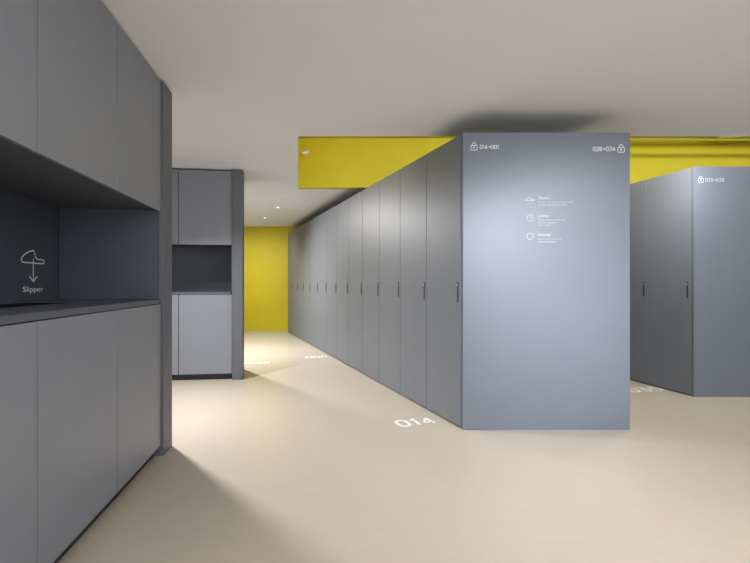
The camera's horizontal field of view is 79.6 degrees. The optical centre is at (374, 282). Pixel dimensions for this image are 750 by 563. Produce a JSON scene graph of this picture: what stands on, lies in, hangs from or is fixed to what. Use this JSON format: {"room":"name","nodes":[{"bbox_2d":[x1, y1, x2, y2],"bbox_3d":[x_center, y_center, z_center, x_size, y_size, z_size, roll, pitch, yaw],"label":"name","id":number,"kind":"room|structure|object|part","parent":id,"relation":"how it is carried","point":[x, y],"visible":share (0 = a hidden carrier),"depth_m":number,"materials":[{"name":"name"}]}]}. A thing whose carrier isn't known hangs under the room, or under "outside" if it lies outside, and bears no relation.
{"room":"changing room","nodes":[
{"label":"changing room","id":0,"kind":"room"},
{"bbox_2d":[0,189,60,303],"bbox_3d":[-1.829,-0.087,1.844,0.075,2.345,2.075,0,0,-8],"label":"panel","id":1,"kind":"structure","parent":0,"point":[27,224],"depth_m":2.44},
{"bbox_2d":[0,0,36,151],"bbox_3d":[-1.393,-0.854,1.184,0.570,0.812,0.644,0,0,-8],"label":"upper cabinet","id":2,"kind":"object","parent":1,"relation":"attached to","point":[18,18],"visible":1,"depth_m":1.44,"materials":[{"name":"grey paint"}]},
{"bbox_2d":[21,250,44,293],"bbox_3d":[-1.881,-0.062,2.477,0.001,0.239,0.216,0,0,-8],"label":"sign","id":3,"kind":"object","parent":1,"relation":"attached to","point":[33,263],"visible":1,"depth_m":2.48,"materials":[{"name":"white paint"}]},
{"bbox_2d":[0,0,116,189],"bbox_3d":[-1.485,-0.854,1.822,0.570,0.812,0.644,0,0,-8],"label":"upper cabinet","id":4,"kind":"object","parent":1,"relation":"attached to","point":[77,39],"visible":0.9,"depth_m":1.82,"materials":[{"name":"grey paint"}]},
{"bbox_2d":[0,24,160,210],"bbox_3d":[-1.577,-0.854,2.460,0.570,0.812,0.644,0,0,-8],"label":"upper cabinet","id":5,"kind":"object","parent":1,"relation":"attached to","point":[138,87],"visible":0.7,"depth_m":2.45,"materials":[{"name":"grey paint"}]},
{"bbox_3d":[-1.304,-0.853,2.499,0.018,0.810,0.638,0,0,-8],"label":"door","id":6,"kind":"part","parent":5,"relation":"part of","materials":[{"name":"grey paint"}]},
{"bbox_2d":[172,247,230,287],"bbox_3d":[-2.546,-0.087,5.564,1.734,2.345,0.075,0,0,-8],"label":"wall","id":7,"kind":"structure","parent":0,"point":[192,267],"depth_m":5.58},
{"bbox_2d":[172,169,189,246],"bbox_3d":[-2.502,-0.844,5.229,0.577,0.832,0.570,0,0,-8],"label":"upper cabinet","id":8,"kind":"object","parent":7,"relation":"attached to","point":[175,172],"visible":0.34,"depth_m":4.98,"materials":[{"name":"grey paint"}]},
{"bbox_3d":[-2.466,-0.843,4.956,0.571,0.830,0.018,0,0,-7],"label":"door","id":9,"kind":"part","parent":8,"relation":"part of","materials":[{"name":"grey paint"}]},
{"bbox_2d":[179,169,231,247],"bbox_3d":[-1.929,-0.844,5.305,0.577,0.832,0.570,0,0,-7],"label":"upper cabinet","id":10,"kind":"object","parent":7,"relation":"attached to","point":[205,196],"visible":0.88,"depth_m":5.02,"materials":[{"name":"grey paint"}]},
{"bbox_2d":[244,227,296,330],"bbox_3d":[1.500,-0.095,10.275,13.000,2.360,0.150,0,0,0],"label":"wall","id":11,"kind":"structure","parent":0,"point":[265,248],"depth_m":10.20,"materials":[{"name":"yellow paint"}]},
{"bbox_2d":[58,331,749,562],"bbox_3d":[1.500,1.135,3.200,13.000,0.100,14.400,0,0,0],"label":"floor","id":12,"kind":"structure","parent":0,"point":[299,458],"depth_m":2.46,"materials":[{"name":"beige concrete"}]},
{"bbox_2d":[0,321,36,562],"bbox_3d":[-1.393,0.608,1.184,0.570,0.955,0.644,0,0,-8],"label":"base cabinet","id":13,"kind":"object","parent":12,"relation":"on","point":[18,341],"visible":0.97,"depth_m":1.44,"materials":[{"name":"grey paint"}]},
{"bbox_2d":[31,310,116,562],"bbox_3d":[-1.485,0.608,1.822,0.570,0.955,0.644,0,0,-8],"label":"base cabinet","id":14,"kind":"object","parent":12,"relation":"on","point":[77,354],"visible":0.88,"depth_m":1.78,"materials":[{"name":"grey paint"}]},
{"bbox_2d":[0,299,160,324],"bbox_3d":[-1.489,0.114,1.822,0.578,0.026,1.934,0,0,-8],"label":"countertop","id":15,"kind":"structure","parent":14,"relation":"on","point":[10,313],"depth_m":1.93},
{"bbox_2d":[0,302,70,307],"bbox_3d":[-1.661,0.115,2.081,0.245,0.024,0.576,0,0,-8],"label":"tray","id":16,"kind":"object","parent":15,"relation":"on","point":[21,304],"depth_m":2.16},
{"bbox_2d":[59,208,158,298],"bbox_3d":[-1.633,-0.179,2.772,0.568,0.556,0.012,0,0,-8],"label":"panel","id":17,"kind":"object","parent":15,"relation":"on","point":[104,253],"visible":0.86,"depth_m":2.76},
{"bbox_2d":[61,82,171,455],"bbox_3d":[-1.634,-0.090,2.871,0.594,2.350,0.179,0,0,-8],"label":"end panel","id":18,"kind":"object","parent":12,"relation":"on","point":[165,215],"visible":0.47,"depth_m":2.86,"materials":[{"name":"grey laminate"}]},
{"bbox_2d":[107,304,160,506],"bbox_3d":[-1.577,0.608,2.460,0.570,0.955,0.644,0,0,-8],"label":"base cabinet","id":19,"kind":"object","parent":12,"relation":"on","point":[139,327],"visible":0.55,"depth_m":2.44,"materials":[{"name":"grey paint"}]},
{"bbox_2d":[172,294,180,379],"bbox_3d":[-2.502,0.608,5.229,0.577,0.955,0.570,0,0,-8],"label":"base cabinet","id":20,"kind":"object","parent":12,"relation":"on","point":[175,297],"visible":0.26,"depth_m":4.98,"materials":[{"name":"grey paint"}]},
{"bbox_3d":[-2.466,0.575,4.956,0.571,0.885,0.018,0,0,-7],"label":"door","id":21,"kind":"part","parent":20,"relation":"part of","materials":[{"name":"grey paint"}]},
{"bbox_2d":[172,288,231,293],"bbox_3d":[-2.509,0.097,5.232,1.720,0.060,0.578,0,0,-8],"label":"countertop","id":22,"kind":"structure","parent":20,"relation":"on","point":[174,290],"depth_m":5.35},
{"bbox_2d":[179,294,231,379],"bbox_3d":[-1.929,0.608,5.305,0.577,0.955,0.570,0,0,-7],"label":"base cabinet","id":23,"kind":"object","parent":12,"relation":"on","point":[205,320],"visible":0.83,"depth_m":5.03,"materials":[{"name":"grey paint"}]},
{"bbox_2d":[232,170,243,379],"bbox_3d":[-1.582,-0.090,5.340,0.112,2.350,0.610,0,0,-8],"label":"end panel","id":24,"kind":"object","parent":12,"relation":"on","point":[237,175],"visible":1,"depth_m":5.04,"materials":[{"name":"grey laminate"}]},
{"bbox_2d":[231,245,231,291],"bbox_3d":[-1.650,-0.168,5.353,0.012,0.534,0.568,0,0,-7],"label":"panel","id":25,"kind":"object","parent":24,"relation":"attached to","point":[231,245],"visible":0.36,"depth_m":5.07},
{"bbox_2d":[288,230,292,333],"bbox_3d":[-1.206,-0.011,9.679,1.428,2.191,0.506,0,0,0],"label":"locker","id":26,"kind":"object","parent":12,"relation":"on","point":[290,234],"visible":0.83,"depth_m":9.65,"materials":[{"name":"grey metal"}]},
{"bbox_2d":[293,227,297,336],"bbox_3d":[-1.009,-0.011,9.173,1.428,2.191,0.506,0,0,0],"label":"locker","id":27,"kind":"object","parent":12,"relation":"on","point":[295,231],"visible":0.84,"depth_m":9.15,"materials":[{"name":"grey metal"}]},
{"bbox_2d":[298,224,303,339],"bbox_3d":[-0.812,-0.011,8.667,1.428,2.191,0.506,0,0,0],"label":"locker","id":28,"kind":"object","parent":12,"relation":"on","point":[300,228],"visible":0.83,"depth_m":8.61,"materials":[{"name":"grey metal"}]},
{"bbox_2d":[304,220,310,343],"bbox_3d":[-0.615,-0.011,8.161,1.428,2.191,0.506,0,0,0],"label":"locker","id":29,"kind":"object","parent":12,"relation":"on","point":[307,226],"visible":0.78,"depth_m":8.12,"materials":[{"name":"grey metal"}]},
{"bbox_2d":[311,216,317,347],"bbox_3d":[-0.418,-0.011,7.655,1.428,2.191,0.506,0,0,0],"label":"locker","id":30,"kind":"object","parent":12,"relation":"on","point":[314,222],"visible":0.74,"depth_m":7.63,"materials":[{"name":"grey metal"}]},
{"bbox_2d":[318,211,326,352],"bbox_3d":[-0.222,-0.011,7.149,1.428,2.191,0.506,0,0,0],"label":"locker","id":31,"kind":"object","parent":12,"relation":"on","point":[322,218],"visible":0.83,"depth_m":7.13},
{"bbox_2d":[327,205,336,357],"bbox_3d":[-0.025,-0.011,6.643,1.428,2.191,0.506,0,0,0],"label":"locker","id":32,"kind":"object","parent":12,"relation":"on","point":[331,213],"visible":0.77,"depth_m":6.59,"materials":[{"name":"grey metal"}]},
{"bbox_2d":[337,198,348,364],"bbox_3d":[0.172,-0.011,6.137,1.428,2.191,0.506,0,0,0],"label":"locker","id":33,"kind":"object","parent":12,"relation":"on","point":[343,207],"visible":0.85,"depth_m":6.09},
{"bbox_2d":[349,191,362,372],"bbox_3d":[0.369,-0.011,5.631,1.428,2.191,0.506,0,0,0],"label":"locker","id":34,"kind":"object","parent":12,"relation":"on","point":[356,201],"visible":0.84,"depth_m":5.58,"materials":[{"name":"grey metal"}]},
{"bbox_2d":[363,181,378,381],"bbox_3d":[0.566,-0.011,5.125,1.428,2.191,0.506,0,0,0],"label":"locker","id":35,"kind":"object","parent":12,"relation":"on","point":[370,194],"visible":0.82,"depth_m":5.09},
{"bbox_2d":[379,169,399,392],"bbox_3d":[0.762,-0.011,4.619,1.428,2.191,0.506,0,0,0],"label":"locker","id":36,"kind":"object","parent":12,"relation":"on","point":[389,187],"visible":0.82,"depth_m":4.61,"materials":[{"name":"grey metal"}]},
{"bbox_2d":[400,154,426,407],"bbox_3d":[0.959,-0.011,4.113,1.428,2.191,0.506,0,0,0],"label":"locker","id":37,"kind":"object","parent":12,"relation":"on","point":[413,177],"visible":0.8,"depth_m":4.07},
{"bbox_3d":[0.426,0.068,3.890,0.008,0.155,0.014,0,0,-21],"label":"handle","id":38,"kind":"part","parent":37,"relation":"part of","materials":[{"name":"metal"}]},
{"bbox_2d":[395,418,434,426],"bbox_3d":[0.309,1.083,3.513,0.309,0.001,0.177,0,0,-19],"label":"floor number","id":39,"kind":"object","parent":12,"relation":"on","point":[424,419],"depth_m":3.52,"materials":[{"name":"white paint"}]},
{"bbox_2d":[427,135,461,426],"bbox_3d":[1.156,-0.011,3.607,1.428,2.191,0.506,0,0,0],"label":"locker","id":40,"kind":"object","parent":12,"relation":"on","point":[444,163],"visible":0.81,"depth_m":3.56,"materials":[{"name":"grey metal"}]},
{"bbox_3d":[0.623,0.068,3.385,0.008,0.155,0.014,0,0,-21],"label":"handle","id":41,"kind":"part","parent":40,"relation":"part of","materials":[{"name":"metal"}]},
{"bbox_2d":[462,133,629,429],"bbox_3d":[1.265,-0.013,3.336,1.236,2.196,0.032,0,0,0],"label":"end panel","id":42,"kind":"object","parent":40,"relation":"attached to","point":[546,216],"visible":1,"depth_m":3.32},
{"bbox_2d":[630,180,646,383],"bbox_3d":[3.458,-0.011,5.061,1.356,2.191,0.497,0,0,0],"label":"locker","id":43,"kind":"object","parent":12,"relation":"on","point":[638,190],"visible":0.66,"depth_m":4.92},
{"bbox_2d":[631,387,663,391],"bbox_3d":[2.739,1.083,4.580,0.394,0.001,0.158,0,0,-14],"label":"floor number","id":44,"kind":"object","parent":12,"relation":"on","point":[641,387],"depth_m":4.58,"materials":[{"name":"white paint"}]},
{"bbox_2d":[647,168,691,395],"bbox_3d":[3.583,-0.011,4.564,1.356,2.191,0.497,0,0,0],"label":"locker","id":45,"kind":"object","parent":12,"relation":"on","point":[669,196],"visible":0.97,"depth_m":4.54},
{"bbox_2d":[692,166,749,396],"bbox_3d":[3.651,-0.013,4.297,1.236,2.196,0.032,0,0,0],"label":"end panel","id":46,"kind":"object","parent":12,"relation":"on","point":[720,194],"visible":1,"depth_m":4.28,"materials":[{"name":"grey metal"}]},
{"bbox_2d":[100,0,749,226],"bbox_3d":[1.500,-1.305,3.200,13.000,0.060,14.400,0,0,0],"label":"ceiling","id":47,"kind":"structure","parent":0,"point":[245,79],"depth_m":2.70,"materials":[{"name":"white paint"}]},
{"bbox_2d":[298,136,715,137],"bbox_3d":[3.000,-1.985,4.560,10.000,0.100,3.120,0,0,0],"label":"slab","id":48,"kind":"object","parent":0,"point":[298,136],"depth_m":5.94,"materials":[{"name":"yellow paint"}]},
{"bbox_2d":[630,136,749,140],"bbox_3d":[4.900,-1.802,5.300,5.200,0.263,0.028,0,0,0],"label":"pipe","id":49,"kind":"object","parent":48,"relation":"hanging from","point":[672,139],"visible":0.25,"depth_m":5.29,"materials":[{"name":"yellow metal"}]},
{"bbox_2d":[716,136,749,142],"bbox_3d":[5.914,-1.880,5.223,3.203,0.110,0.140,0,0,22],"label":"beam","id":50,"kind":"structure","parent":48,"relation":"attached to","point":[717,137],"depth_m":5.71,"materials":[{"name":"yellow paint"}]},
{"bbox_2d":[298,138,749,188],"bbox_3d":[3.485,-1.603,6.054,9.030,0.660,0.092,0,0,0],"label":"ceiling beam","id":51,"kind":"structure","parent":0,"point":[330,163],"depth_m":6.01,"materials":[{"name":"yellow paint"}]}
]}

